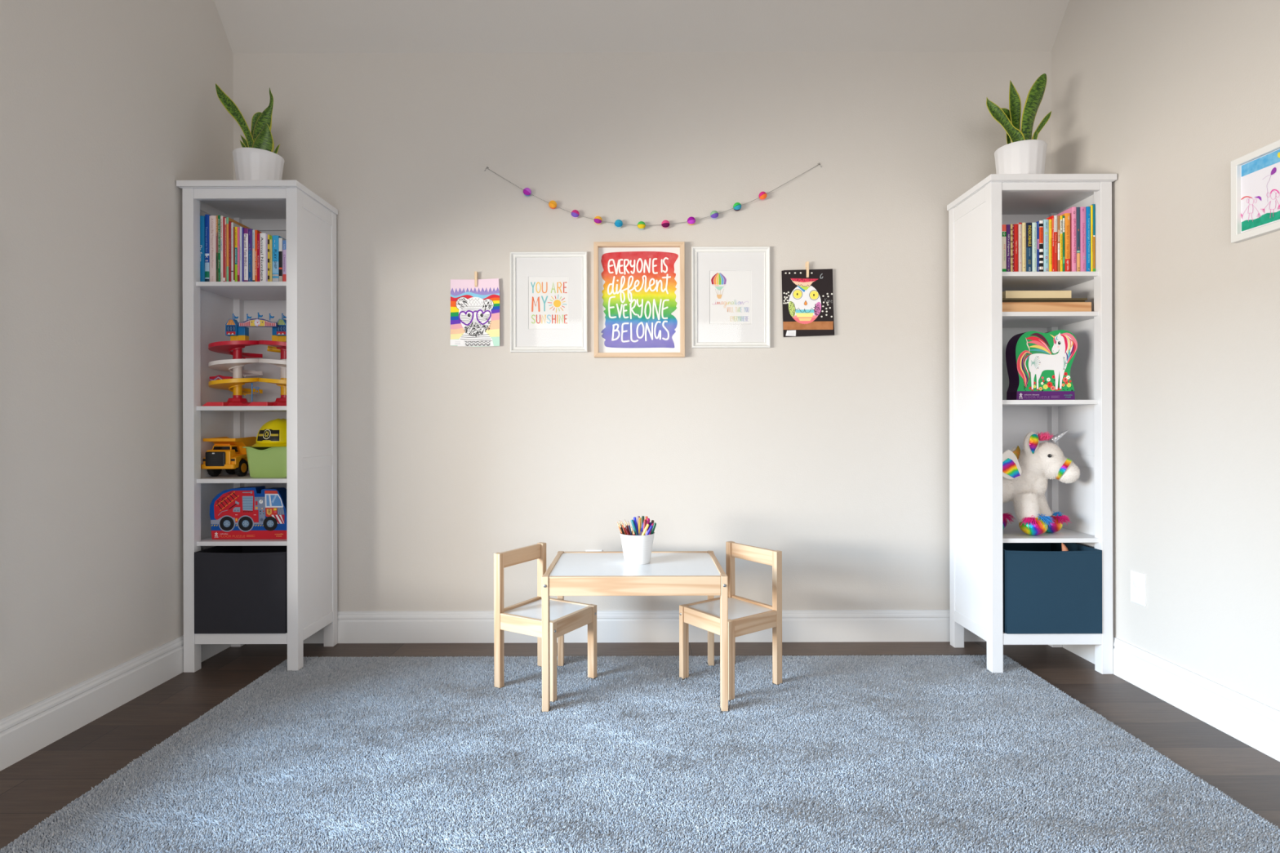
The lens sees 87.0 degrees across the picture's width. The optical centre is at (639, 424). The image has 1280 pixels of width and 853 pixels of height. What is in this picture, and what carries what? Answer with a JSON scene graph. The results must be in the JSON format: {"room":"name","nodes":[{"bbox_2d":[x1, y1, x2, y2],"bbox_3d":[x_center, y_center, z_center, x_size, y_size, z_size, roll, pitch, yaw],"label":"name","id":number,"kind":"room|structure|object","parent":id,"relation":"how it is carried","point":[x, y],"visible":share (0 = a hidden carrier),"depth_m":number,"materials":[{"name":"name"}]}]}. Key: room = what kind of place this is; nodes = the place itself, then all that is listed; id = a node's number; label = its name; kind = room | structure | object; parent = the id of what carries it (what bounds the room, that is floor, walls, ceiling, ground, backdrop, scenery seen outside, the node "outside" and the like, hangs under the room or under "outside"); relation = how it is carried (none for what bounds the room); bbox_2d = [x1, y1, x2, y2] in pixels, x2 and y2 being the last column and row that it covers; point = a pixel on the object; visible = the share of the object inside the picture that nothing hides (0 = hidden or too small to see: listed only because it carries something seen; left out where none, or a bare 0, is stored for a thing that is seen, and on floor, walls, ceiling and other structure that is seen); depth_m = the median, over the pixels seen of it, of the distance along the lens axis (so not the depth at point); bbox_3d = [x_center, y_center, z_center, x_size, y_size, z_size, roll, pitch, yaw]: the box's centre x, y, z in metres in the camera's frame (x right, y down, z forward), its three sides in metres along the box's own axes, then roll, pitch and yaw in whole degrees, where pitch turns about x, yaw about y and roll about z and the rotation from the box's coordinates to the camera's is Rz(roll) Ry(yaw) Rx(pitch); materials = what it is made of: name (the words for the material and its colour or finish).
{"room":"children's playroom","nodes":[
{"label":"children's playroom","id":0,"kind":"room"},
{"bbox_2d":[0,0,233,719],"bbox_3d":[-1.924,-0.801,0.357,0.120,3.600,5.715,0,0,0],"label":"wall","id":1,"kind":"structure","parent":0,"point":[105,105],"depth_m":2.29,"materials":[{"name":"grey paint"}]},
{"bbox_2d":[0,635,231,771],"bbox_3d":[-1.852,0.927,0.297,0.015,0.143,5.593,0,0,0],"label":"baseboard","id":2,"kind":"structure","parent":1,"relation":"attached to","point":[24,732],"depth_m":2.26,"materials":[{"name":"white paint"}]},
{"bbox_2d":[0,641,1279,849],"bbox_3d":[0.017,1.019,0.297,3.952,0.050,5.795,0,0,0],"label":"floor","id":3,"kind":"structure","parent":0,"point":[39,784],"depth_m":2.33,"materials":[{"name":"brown wood"}]},
{"bbox_2d":[176,179,337,672],"bbox_3d":[-1.617,0.008,2.892,0.481,1.980,0.374,0,0,0],"label":"bookcase","id":4,"kind":"object","parent":3,"relation":"on","point":[287,209],"visible":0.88,"depth_m":2.81,"materials":[{"name":"white paint"}]},
{"bbox_2d":[200,215,204,281],"bbox_3d":[-1.801,-0.719,2.865,0.030,0.275,0.201,0,0,0],"label":"book","id":5,"kind":"object","parent":4,"relation":"on","point":[202,217],"visible":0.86,"depth_m":2.77,"materials":[{"name":"blue paper"}]},
{"bbox_2d":[204,214,210,281],"bbox_3d":[-1.776,-0.722,2.870,0.018,0.281,0.211,0,0,0],"label":"book","id":6,"kind":"object","parent":4,"relation":"on","point":[206,216],"visible":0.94,"depth_m":2.77,"materials":[{"name":"blue paper"}]},
{"bbox_2d":[209,215,216,281],"bbox_3d":[-1.752,-0.720,2.865,0.027,0.276,0.201,0,0,0],"label":"book","id":7,"kind":"object","parent":4,"relation":"on","point":[212,218],"visible":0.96,"depth_m":2.77,"materials":[{"name":"white paper"}]},
{"bbox_2d":[216,215,217,281],"bbox_3d":[-1.734,-0.720,2.860,0.007,0.277,0.191,0,0,0],"label":"book","id":8,"kind":"object","parent":4,"relation":"on","point":[216,215],"visible":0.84,"depth_m":2.77,"materials":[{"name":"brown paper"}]},
{"bbox_2d":[217,215,220,281],"bbox_3d":[-1.725,-0.721,2.860,0.009,0.277,0.191,0,0,0],"label":"book","id":9,"kind":"object","parent":4,"relation":"on","point":[219,216],"visible":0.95,"depth_m":2.77,"materials":[{"name":"green paper"}]},
{"bbox_2d":[220,215,224,281],"bbox_3d":[-1.715,-0.720,2.860,0.010,0.275,0.191,0,0,0],"label":"book","id":10,"kind":"object","parent":4,"relation":"on","point":[221,216],"visible":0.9,"depth_m":2.77,"materials":[{"name":"white paper"}]},
{"bbox_2d":[222,217,226,281],"bbox_3d":[-1.706,-0.717,2.860,0.007,0.270,0.190,0,0,0],"label":"book","id":11,"kind":"object","parent":4,"relation":"on","point":[224,218],"visible":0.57,"depth_m":2.77,"materials":[{"name":"red paper"}]},
{"bbox_2d":[225,217,226,281],"bbox_3d":[-1.699,-0.715,2.860,0.005,0.266,0.191,0,0,0],"label":"book","id":12,"kind":"object","parent":4,"relation":"on","point":[225,218],"visible":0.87,"depth_m":2.77,"materials":[{"name":"red paper"}]},
{"bbox_2d":[200,436,256,476],"bbox_3d":[-1.751,0.135,2.909,0.140,0.168,0.242,0,0,0],"label":"dump truck","id":13,"kind":"object","parent":4,"relation":"on","point":[228,454],"visible":0.75,"depth_m":2.83,"materials":[{"name":"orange plastic"}]},
{"bbox_2d":[204,451,225,466],"bbox_3d":[-1.759,0.142,2.796,0.082,0.062,0.012,0,0,0],"label":"grille","id":14,"kind":"object","parent":13,"relation":"attached to","point":[212,458],"depth_m":2.79,"materials":[{"name":"black plastic"}]},
{"bbox_2d":[228,221,231,281],"bbox_3d":[-1.681,-0.708,2.855,0.009,0.252,0.181,0,0,0],"label":"book","id":15,"kind":"object","parent":4,"relation":"on","point":[229,222],"visible":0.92,"depth_m":2.77,"materials":[{"name":"red paper"}]},
{"bbox_2d":[233,226,235,281],"bbox_3d":[-1.665,-0.697,2.850,0.005,0.229,0.170,0,0,0],"label":"book","id":16,"kind":"object","parent":4,"relation":"on","point":[233,227],"visible":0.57,"depth_m":2.77,"materials":[{"name":"red paper"}]},
{"bbox_2d":[231,222,241,281],"bbox_3d":[-1.672,-0.706,2.855,0.008,0.248,0.181,0,0,0],"label":"book","id":17,"kind":"object","parent":4,"relation":"on","point":[233,224],"visible":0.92,"depth_m":2.77,"materials":[{"name":"white paper"}]},
{"bbox_2d":[235,226,237,281],"bbox_3d":[-1.656,-0.697,2.850,0.010,0.230,0.171,0,0,0],"label":"book","id":18,"kind":"object","parent":4,"relation":"on","point":[236,228],"visible":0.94,"depth_m":2.77,"materials":[{"name":"yellow paper"}]},
{"bbox_2d":[226,217,249,281],"bbox_3d":[-1.691,-0.717,2.860,0.009,0.269,0.190,0,0,0],"label":"book","id":19,"kind":"object","parent":4,"relation":"on","point":[228,219],"visible":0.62,"depth_m":2.77,"materials":[{"name":"orange paper"}]},
{"bbox_2d":[237,226,239,281],"bbox_3d":[-1.647,-0.697,2.850,0.008,0.229,0.171,0,0,0],"label":"book","id":20,"kind":"object","parent":4,"relation":"on","point":[238,228],"visible":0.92,"depth_m":2.77,"materials":[{"name":"pink paper"}]},
{"bbox_2d":[194,546,287,634],"bbox_3d":[-1.610,0.677,2.875,0.368,0.328,0.330,0,0,0],"label":"storage box","id":21,"kind":"object","parent":4,"relation":"on","point":[238,589],"visible":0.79,"depth_m":2.71,"materials":[{"name":"grey fabric"}]},
{"bbox_2d":[240,226,243,281],"bbox_3d":[-1.637,-0.697,2.850,0.009,0.230,0.171,0,0,0],"label":"book","id":22,"kind":"object","parent":4,"relation":"on","point":[241,228],"visible":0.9,"depth_m":2.77,"materials":[{"name":"white paper"}]},
{"bbox_2d":[242,227,244,281],"bbox_3d":[-1.628,-0.696,2.850,0.005,0.227,0.170,0,0,0],"label":"book","id":23,"kind":"object","parent":4,"relation":"on","point":[242,228],"visible":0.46,"depth_m":2.77,"materials":[{"name":"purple paper"}]},
{"bbox_2d":[201,312,286,406],"bbox_3d":[-1.611,-0.273,2.864,0.408,0.392,0.209,0,0,0],"label":"toy","id":24,"kind":"object","parent":4,"relation":"on","point":[238,333],"visible":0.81,"depth_m":2.82,"materials":[{"name":"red plastic"}]},
{"bbox_2d":[244,227,248,281],"bbox_3d":[-1.616,-0.694,2.850,0.017,0.224,0.171,0,0,0],"label":"book","id":25,"kind":"object","parent":4,"relation":"on","point":[246,229],"visible":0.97,"depth_m":2.77,"materials":[{"name":"white paper"}]},
{"bbox_2d":[209,485,286,539],"bbox_3d":[-1.617,0.366,2.822,0.321,0.215,0.071,0,0,0],"label":"box","id":26,"kind":"object","parent":4,"relation":"on","point":[246,513],"visible":0.99,"depth_m":2.79,"materials":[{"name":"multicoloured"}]},
{"bbox_2d":[215,83,284,180],"bbox_3d":[-1.635,-1.210,2.853,0.236,0.455,0.193,0,0,-45],"label":"potted plant","id":27,"kind":"object","parent":4,"relation":"on","point":[256,160],"visible":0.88,"depth_m":2.83,"materials":[{"name":"green plant"}]},
{"bbox_2d":[248,228,253,281],"bbox_3d":[-1.599,-0.693,2.850,0.016,0.222,0.171,0,0,0],"label":"book","id":28,"kind":"object","parent":4,"relation":"on","point":[250,230],"visible":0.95,"depth_m":2.77,"materials":[{"name":"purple paper"}]},
{"bbox_2d":[252,230,254,281],"bbox_3d":[-1.584,-0.691,2.845,0.010,0.217,0.161,0,0,0],"label":"book","id":29,"kind":"object","parent":4,"relation":"on","point":[253,231],"visible":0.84,"depth_m":2.77,"materials":[{"name":"white paper"}]},
{"bbox_2d":[254,230,261,281],"bbox_3d":[-1.574,-0.691,2.845,0.009,0.217,0.161,0,0,0],"label":"book","id":30,"kind":"object","parent":4,"relation":"on","point":[256,232],"visible":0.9,"depth_m":2.77,"materials":[{"name":"orange paper"}]},
{"bbox_2d":[257,233,260,281],"bbox_3d":[-1.564,-0.684,2.845,0.009,0.203,0.161,0,0,0],"label":"book","id":31,"kind":"object","parent":4,"relation":"on","point":[258,234],"visible":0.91,"depth_m":2.77,"materials":[{"name":"red paper"}]},
{"bbox_2d":[259,232,267,281],"bbox_3d":[-1.547,-0.685,2.845,0.024,0.204,0.161,0,0,0],"label":"book","id":32,"kind":"object","parent":4,"relation":"on","point":[262,235],"visible":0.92,"depth_m":2.77,"materials":[{"name":"white paper"}]},
{"bbox_2d":[242,446,286,477],"bbox_3d":[-1.533,0.154,2.875,0.214,0.128,0.220,0,0,0],"label":"plastic tub","id":33,"kind":"object","parent":4,"relation":"on","point":[263,461],"visible":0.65,"depth_m":2.78,"materials":[{"name":"green plastic"}]},
{"bbox_2d":[251,418,286,446],"bbox_3d":[-1.528,0.031,2.861,0.201,0.116,0.259,0,0,0],"label":"hard hat","id":34,"kind":"object","parent":33,"relation":"on","point":[273,433],"visible":0.71,"depth_m":2.78,"materials":[{"name":"yellow plastic"}]},
{"bbox_2d":[266,234,267,281],"bbox_3d":[-1.530,-0.682,2.841,0.007,0.200,0.150,0,0,0],"label":"book","id":35,"kind":"object","parent":4,"relation":"on","point":[266,234],"visible":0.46,"depth_m":2.77,"materials":[{"name":"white paper"}]},
{"bbox_2d":[267,234,271,281],"bbox_3d":[-1.523,-0.681,2.840,0.007,0.198,0.151,0,0,0],"label":"book","id":36,"kind":"object","parent":4,"relation":"on","point":[268,235],"visible":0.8,"depth_m":2.77,"materials":[{"name":"yellow paper"}]},
{"bbox_2d":[269,235,272,281],"bbox_3d":[-1.514,-0.679,2.840,0.009,0.193,0.151,0,0,0],"label":"book","id":37,"kind":"object","parent":4,"relation":"on","point":[270,237],"visible":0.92,"depth_m":2.77,"materials":[{"name":"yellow paper"}]},
{"bbox_2d":[272,235,286,281],"bbox_3d":[-1.495,-0.680,2.840,0.026,0.194,0.151,0,0,0],"label":"book","id":38,"kind":"object","parent":4,"relation":"on","point":[275,237],"visible":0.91,"depth_m":2.77,"materials":[{"name":"blue paper"}]},
{"bbox_2d":[279,237,285,281],"bbox_3d":[-1.474,-0.675,2.840,0.014,0.184,0.150,0,0,0],"label":"book","id":39,"kind":"object","parent":4,"relation":"on","point":[281,239],"visible":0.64,"depth_m":2.77,"materials":[{"name":"white paper"}]},
{"bbox_2d":[282,240,286,281],"bbox_3d":[-1.456,-0.670,2.840,0.020,0.174,0.151,0,0,0],"label":"book","id":40,"kind":"object","parent":4,"relation":"on","point":[284,242],"visible":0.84,"depth_m":2.77,"materials":[{"name":"purple paper"}]},
{"bbox_2d":[0,654,1279,852],"bbox_3d":[0.033,0.992,1.617,3.057,0.004,2.535,0,0,0],"label":"rug","id":41,"kind":"object","parent":3,"relation":"on","point":[853,753],"visible":0.98,"depth_m":1.94,"materials":[{"name":"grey carpet"}]},
{"bbox_2d":[493,542,596,702],"bbox_3d":[-0.359,0.737,2.596,0.284,0.505,0.280,0,0,30],"label":"chair","id":42,"kind":"object","parent":41,"relation":"on","point":[525,617],"visible":0.89,"depth_m":2.55,"materials":[{"name":"brown wood"}]},
{"bbox_2d":[541,551,728,711],"bbox_3d":[-0.018,0.756,2.560,0.642,0.466,0.480,0,0,0],"label":"table","id":43,"kind":"object","parent":41,"relation":"on","point":[668,573],"visible":0.98,"depth_m":2.33,"materials":[{"name":"brown wood"}]},
{"bbox_2d":[619,530,654,564],"bbox_3d":[-0.010,0.470,2.585,0.135,0.114,0.135,0,0,0],"label":"pencil cup","id":44,"kind":"object","parent":43,"relation":"on","point":[637,549],"visible":0.94,"depth_m":2.54,"materials":[{"name":"white plastic"}]},
{"bbox_2d":[631,520,638,535],"bbox_3d":[-0.005,0.441,2.567,0.060,0.160,0.011,0,0,6],"label":"marker","id":45,"kind":"object","parent":44,"relation":"in","point":[632,521],"visible":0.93,"depth_m":2.56,"materials":[{"name":"teal plastic"}]},
{"bbox_2d":[638,517,641,535],"bbox_3d":[-0.002,0.438,2.610,0.011,0.164,0.037,0,0,-8],"label":"marker","id":46,"kind":"object","parent":44,"relation":"in","point":[639,518],"visible":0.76,"depth_m":2.60,"materials":[{"name":"orange plastic"}]},
{"bbox_2d":[679,541,782,700],"bbox_3d":[0.346,0.735,2.607,0.284,0.505,0.280,0,0,-36],"label":"chair","id":47,"kind":"object","parent":41,"relation":"on","point":[745,615],"visible":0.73,"depth_m":2.57,"materials":[{"name":"brown wood"}]},
{"bbox_2d":[946,173,1116,674],"bbox_3d":[1.635,0.000,2.852,0.498,1.980,0.383,0,0,0],"label":"bookcase","id":48,"kind":"object","parent":3,"relation":"on","point":[984,424],"visible":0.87,"depth_m":2.77,"materials":[{"name":"white paint"}]},
{"bbox_2d":[1001,224,1006,271],"bbox_3d":[1.461,-0.708,2.784,0.017,0.191,0.161,0,0,0],"label":"book","id":49,"kind":"object","parent":48,"relation":"on","point":[1003,226],"visible":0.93,"depth_m":2.71,"materials":[{"name":"beige paper"}]},
{"bbox_2d":[1006,224,1010,271],"bbox_3d":[1.478,-0.708,2.785,0.015,0.191,0.161,0,0,0],"label":"book","id":50,"kind":"object","parent":48,"relation":"on","point":[1008,230],"visible":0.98,"depth_m":2.71,"materials":[{"name":"purple paper"}]},
{"bbox_2d":[1009,223,1013,271],"bbox_3d":[1.491,-0.709,2.785,0.008,0.193,0.161,0,0,0],"label":"book","id":51,"kind":"object","parent":48,"relation":"on","point":[1011,224],"visible":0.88,"depth_m":2.71,"materials":[{"name":"brown paper"}]},
{"bbox_2d":[1013,224,1013,271],"bbox_3d":[1.498,-0.708,2.785,0.005,0.192,0.160,0,0,0],"label":"book","id":52,"kind":"object","parent":48,"relation":"on","point":[1013,224],"visible":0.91,"depth_m":2.71,"materials":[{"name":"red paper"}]},
{"bbox_2d":[1013,223,1017,271],"bbox_3d":[1.509,-0.709,2.785,0.016,0.193,0.161,0,0,0],"label":"book","id":53,"kind":"object","parent":48,"relation":"on","point":[1015,225],"visible":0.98,"depth_m":2.71,"materials":[{"name":"red paper"}]},
{"bbox_2d":[986,73,1051,173],"bbox_3d":[1.584,-1.226,2.825,0.195,0.471,0.250,0,0,43],"label":"potted plant","id":54,"kind":"object","parent":48,"relation":"on","point":[1026,154],"visible":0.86,"depth_m":2.80,"materials":[{"name":"green plant"}]},
{"bbox_2d":[1017,222,1022,271],"bbox_3d":[1.525,-0.712,2.785,0.013,0.199,0.161,0,0,0],"label":"book","id":55,"kind":"object","parent":48,"relation":"on","point":[1020,224],"visible":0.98,"depth_m":2.71,"materials":[{"name":"beige paper"}]},
{"bbox_2d":[1022,222,1026,271],"bbox_3d":[1.541,-0.712,2.785,0.015,0.199,0.161,0,0,0],"label":"book","id":56,"kind":"object","parent":48,"relation":"on","point":[1024,224],"visible":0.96,"depth_m":2.71,"materials":[{"name":"beige paper"}]},
{"bbox_2d":[1026,222,1031,271],"bbox_3d":[1.561,-0.712,2.790,0.024,0.199,0.171,0,0,0],"label":"book","id":57,"kind":"object","parent":48,"relation":"on","point":[1028,225],"visible":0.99,"depth_m":2.71,"materials":[{"name":"blue paper"}]},
{"bbox_2d":[1031,222,1036,271],"bbox_3d":[1.583,-0.712,2.790,0.018,0.199,0.171,0,0,0],"label":"book","id":58,"kind":"object","parent":48,"relation":"on","point":[1034,224],"visible":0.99,"depth_m":2.71,"materials":[{"name":"white paper"}]},
{"bbox_2d":[1035,221,1039,271],"bbox_3d":[1.597,-0.714,2.789,0.007,0.203,0.171,0,0,0],"label":"book","id":59,"kind":"object","parent":48,"relation":"on","point":[1037,222],"visible":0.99,"depth_m":2.71,"materials":[{"name":"blue paper"}]},
{"bbox_2d":[1002,430,1079,535],"bbox_3d":[1.608,0.237,2.805,0.395,0.432,0.213,0,0,20],"label":"plush unicorn","id":60,"kind":"object","parent":48,"relation":"on","point":[1026,473],"visible":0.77,"depth_m":2.77,"materials":[{"name":"white"}]},
{"bbox_2d":[1039,220,1043,271],"bbox_3d":[1.610,-0.716,2.789,0.016,0.207,0.172,0,0,0],"label":"book","id":61,"kind":"object","parent":48,"relation":"on","point":[1041,222],"visible":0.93,"depth_m":2.71,"materials":[{"name":"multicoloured paper"}]},
{"bbox_2d":[1005,329,1077,399],"bbox_3d":[1.648,-0.243,2.772,0.251,0.284,0.076,0,0,0],"label":"box","id":62,"kind":"object","parent":48,"relation":"on","point":[1038,364],"visible":1,"depth_m":2.73,"materials":[{"name":"green"}]},
{"bbox_2d":[1042,219,1048,271],"bbox_3d":[1.630,-0.719,2.795,0.020,0.212,0.181,0,0,0],"label":"book","id":63,"kind":"object","parent":48,"relation":"on","point":[1046,222],"visible":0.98,"depth_m":2.71,"materials":[{"name":"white paper"}]},
{"bbox_2d":[1002,302,1091,311],"bbox_3d":[1.628,-0.473,2.831,0.373,0.040,0.238,0,0,0],"label":"wooden board","id":64,"kind":"object","parent":48,"relation":"on","point":[1006,306],"visible":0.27,"depth_m":2.71,"materials":[{"name":"brown wood"}]},
{"bbox_2d":[1002,300,1084,302],"bbox_3d":[1.624,-0.497,2.831,0.343,0.008,0.218,0,0,0],"label":"folder","id":65,"kind":"object","parent":64,"relation":"on","point":[1002,300],"visible":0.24,"depth_m":2.72,"materials":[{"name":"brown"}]},
{"bbox_2d":[1002,297,1087,300],"bbox_3d":[1.624,-0.506,2.830,0.356,0.008,0.229,0,0,0],"label":"folder","id":66,"kind":"object","parent":65,"relation":"on","point":[1003,299],"visible":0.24,"depth_m":2.72,"materials":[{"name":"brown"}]},
{"bbox_2d":[1002,290,1071,297],"bbox_3d":[1.607,-0.526,2.810,0.266,0.031,0.180,0,0,0],"label":"box","id":67,"kind":"object","parent":66,"relation":"on","point":[1006,294],"visible":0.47,"depth_m":2.72,"materials":[{"name":"beige"}]},
{"bbox_2d":[1044,215,1053,271],"bbox_3d":[1.657,-0.726,2.800,0.006,0.227,0.191,0,0,0],"label":"book","id":68,"kind":"object","parent":48,"relation":"on","point":[1051,217],"visible":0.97,"depth_m":2.71,"materials":[{"name":"red paper"}]},
{"bbox_2d":[1048,219,1052,271],"bbox_3d":[1.647,-0.719,2.795,0.011,0.212,0.181,0,0,0],"label":"book","id":69,"kind":"object","parent":48,"relation":"on","point":[1050,220],"visible":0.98,"depth_m":2.71,"materials":[{"name":"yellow paper"}]},
{"bbox_2d":[1002,542,1102,634],"bbox_3d":[1.640,0.662,2.833,0.378,0.330,0.335,0,0,0],"label":"storage box","id":70,"kind":"object","parent":48,"relation":"on","point":[1048,589],"visible":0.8,"depth_m":2.67,"materials":[{"name":"blue fabric"}]},
{"bbox_2d":[1061,542,1068,551],"bbox_3d":[1.747,0.650,2.782,0.059,0.341,0.075,0,0,0],"label":"toy","id":71,"kind":"object","parent":70,"relation":"in","point":[1064,548],"visible":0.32,"depth_m":2.75,"materials":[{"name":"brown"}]},
{"bbox_2d":[1053,215,1057,271],"bbox_3d":[1.667,-0.726,2.800,0.014,0.227,0.191,0,0,0],"label":"book","id":72,"kind":"object","parent":48,"relation":"on","point":[1055,216],"visible":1,"depth_m":2.71,"materials":[{"name":"red paper"}]},
{"bbox_2d":[1057,215,1060,271],"bbox_3d":[1.680,-0.726,2.800,0.009,0.227,0.191,0,0,0],"label":"book","id":73,"kind":"object","parent":48,"relation":"on","point":[1058,216],"visible":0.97,"depth_m":2.71,"materials":[{"name":"brown paper"}]},
{"bbox_2d":[1059,215,1062,271],"bbox_3d":[1.690,-0.726,2.800,0.009,0.227,0.191,0,0,0],"label":"book","id":74,"kind":"object","parent":48,"relation":"on","point":[1060,216],"visible":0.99,"depth_m":2.71,"materials":[{"name":"yellow paper"}]},
{"bbox_2d":[1062,215,1064,271],"bbox_3d":[1.700,-0.726,2.800,0.008,0.226,0.191,0,0,0],"label":"book","id":75,"kind":"object","parent":48,"relation":"on","point":[1063,215],"visible":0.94,"depth_m":2.71,"materials":[{"name":"green paper"}]},
{"bbox_2d":[1061,213,1070,271],"bbox_3d":[1.715,-0.731,2.800,0.021,0.236,0.191,0,0,0],"label":"book","id":76,"kind":"object","parent":48,"relation":"on","point":[1067,215],"visible":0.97,"depth_m":2.71,"materials":[{"name":"orange paper"}]},
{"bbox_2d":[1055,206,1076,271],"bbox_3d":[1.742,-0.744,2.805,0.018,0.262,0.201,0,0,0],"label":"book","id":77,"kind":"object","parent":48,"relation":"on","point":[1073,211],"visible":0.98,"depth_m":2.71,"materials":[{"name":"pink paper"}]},
{"bbox_2d":[1076,207,1079,271],"bbox_3d":[1.759,-0.743,2.804,0.013,0.261,0.201,0,0,0],"label":"book","id":78,"kind":"object","parent":48,"relation":"on","point":[1077,208],"visible":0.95,"depth_m":2.71,"materials":[{"name":"blue paper"}]},
{"bbox_2d":[1080,206,1085,271],"bbox_3d":[1.778,-0.744,2.805,0.023,0.262,0.201,0,0,0],"label":"book","id":79,"kind":"object","parent":48,"relation":"on","point":[1082,209],"visible":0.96,"depth_m":2.71,"materials":[{"name":"pink paper"}]},
{"bbox_2d":[1085,206,1090,271],"bbox_3d":[1.799,-0.744,2.805,0.017,0.263,0.201,0,0,0],"label":"book","id":80,"kind":"object","parent":48,"relation":"on","point":[1087,208],"visible":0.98,"depth_m":2.71,"materials":[{"name":"blue paper"}]},
{"bbox_2d":[1088,204,1093,271],"bbox_3d":[1.813,-0.747,2.805,0.008,0.268,0.201,0,0,0],"label":"book","id":81,"kind":"object","parent":48,"relation":"on","point":[1091,206],"visible":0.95,"depth_m":2.71,"materials":[{"name":"yellow paper"}]},
{"bbox_2d":[1092,204,1095,271],"bbox_3d":[1.821,-0.749,2.805,0.008,0.272,0.200,0,0,0],"label":"book","id":82,"kind":"object","parent":48,"relation":"on","point":[1094,230],"visible":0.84,"depth_m":2.71,"materials":[{"name":"teal paper"}]},
{"bbox_2d":[213,0,1069,53],"bbox_3d":[0.008,-2.157,0.297,3.762,0.898,5.795,0,0,0],"label":"ceiling","id":83,"kind":"structure","parent":0,"point":[250,26],"depth_m":3.02,"materials":[{"name":"grey paint"}]},
{"bbox_2d":[232,51,1051,611],"bbox_3d":[0.013,-0.357,3.155,3.992,2.702,0.120,0,0,0],"label":"wall","id":84,"kind":"structure","parent":0,"point":[830,454],"depth_m":3.10,"materials":[{"name":"grey paint"}]},
{"bbox_2d":[450,278,499,346],"bbox_3d":[-0.754,-0.512,3.082,0.231,0.310,0.003,0,0,4],"label":"drawing","id":85,"kind":"object","parent":84,"relation":"attached to","point":[474,310],"visible":1,"depth_m":3.08,"materials":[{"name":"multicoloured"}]},
{"bbox_2d":[474,271,478,286],"bbox_3d":[-0.748,-0.665,3.083,0.013,0.069,0.022,0,0,0],"label":"clothespin","id":86,"kind":"object","parent":84,"relation":"attached to","point":[476,273],"visible":1,"depth_m":3.07,"materials":[{"name":"brown wood"}]},
{"bbox_2d":[510,251,587,352],"bbox_3d":[-0.416,-0.561,3.084,0.352,0.458,0.020,0,0,0],"label":"framed print","id":87,"kind":"object","parent":84,"relation":"attached to","point":[548,290],"visible":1,"depth_m":3.09,"materials":[{"name":"white paper"}]},
{"bbox_2d":[593,241,684,357],"bbox_3d":[-0.003,-0.570,3.078,0.412,0.522,0.033,0,0,0],"label":"framed print","id":88,"kind":"object","parent":84,"relation":"attached to","point":[639,286],"visible":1,"depth_m":3.09,"materials":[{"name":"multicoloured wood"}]},
{"bbox_2d":[302,609,986,643],"bbox_3d":[0.016,0.922,3.087,3.722,0.143,0.015,0,0,0],"label":"baseboard","id":89,"kind":"structure","parent":84,"relation":"attached to","point":[797,625],"depth_m":3.08,"materials":[{"name":"white paint"}]},
{"bbox_2d":[484,162,822,229],"bbox_3d":[0.060,-1.047,3.074,1.544,0.311,0.040,0,0,0],"label":"garland","id":90,"kind":"object","parent":84,"relation":"attached to","point":[665,224],"visible":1,"depth_m":3.06,"materials":[{"name":"multicoloured fabric"}]},
{"bbox_2d":[691,246,770,347],"bbox_3d":[0.415,-0.583,3.084,0.358,0.461,0.020,0,0,0],"label":"framed print","id":91,"kind":"object","parent":84,"relation":"attached to","point":[731,286],"visible":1,"depth_m":3.09,"materials":[{"name":"white paint"}]},
{"bbox_2d":[805,261,808,277],"bbox_3d":[0.764,-0.709,3.083,0.013,0.071,0.022,0,0,0],"label":"clothespin","id":92,"kind":"object","parent":84,"relation":"attached to","point":[806,262],"visible":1,"depth_m":3.07,"materials":[{"name":"brown wood"}]},
{"bbox_2d":[781,268,834,337],"bbox_3d":[0.768,-0.557,3.084,0.239,0.310,0.001,0,0,3],"label":"drawing","id":93,"kind":"object","parent":84,"relation":"attached to","point":[807,303],"visible":1,"depth_m":3.08,"materials":[{"name":"black"}]},
{"bbox_2d":[1051,0,1279,711],"bbox_3d":[1.948,-0.811,0.357,0.120,3.600,5.715,0,0,0],"label":"wall","id":94,"kind":"structure","parent":0,"point":[1161,96],"depth_m":2.33,"materials":[{"name":"grey paint"}]},
{"bbox_2d":[1130,569,1146,606],"bbox_3d":[1.885,0.620,2.560,0.012,0.121,0.076,0,0,0],"label":"wall outlet","id":95,"kind":"object","parent":94,"relation":"attached to","point":[1138,580],"visible":1,"depth_m":2.55,"materials":[{"name":"white plastic"}]},
{"bbox_2d":[1062,636,1279,761],"bbox_3d":[1.885,0.918,0.297,0.015,0.143,5.593,0,0,0],"label":"baseboard","id":96,"kind":"structure","parent":94,"relation":"attached to","point":[1256,724],"depth_m":2.27,"materials":[{"name":"white paint"}]},
{"bbox_2d":[1230,139,1279,243],"bbox_3d":[1.876,-0.704,1.964,0.022,0.258,0.335,0,0,0],"label":"framed drawing","id":97,"kind":"object","parent":94,"relation":"attached to","point":[1255,175],"visible":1,"depth_m":2.06,"materials":[{"name":"paper"}]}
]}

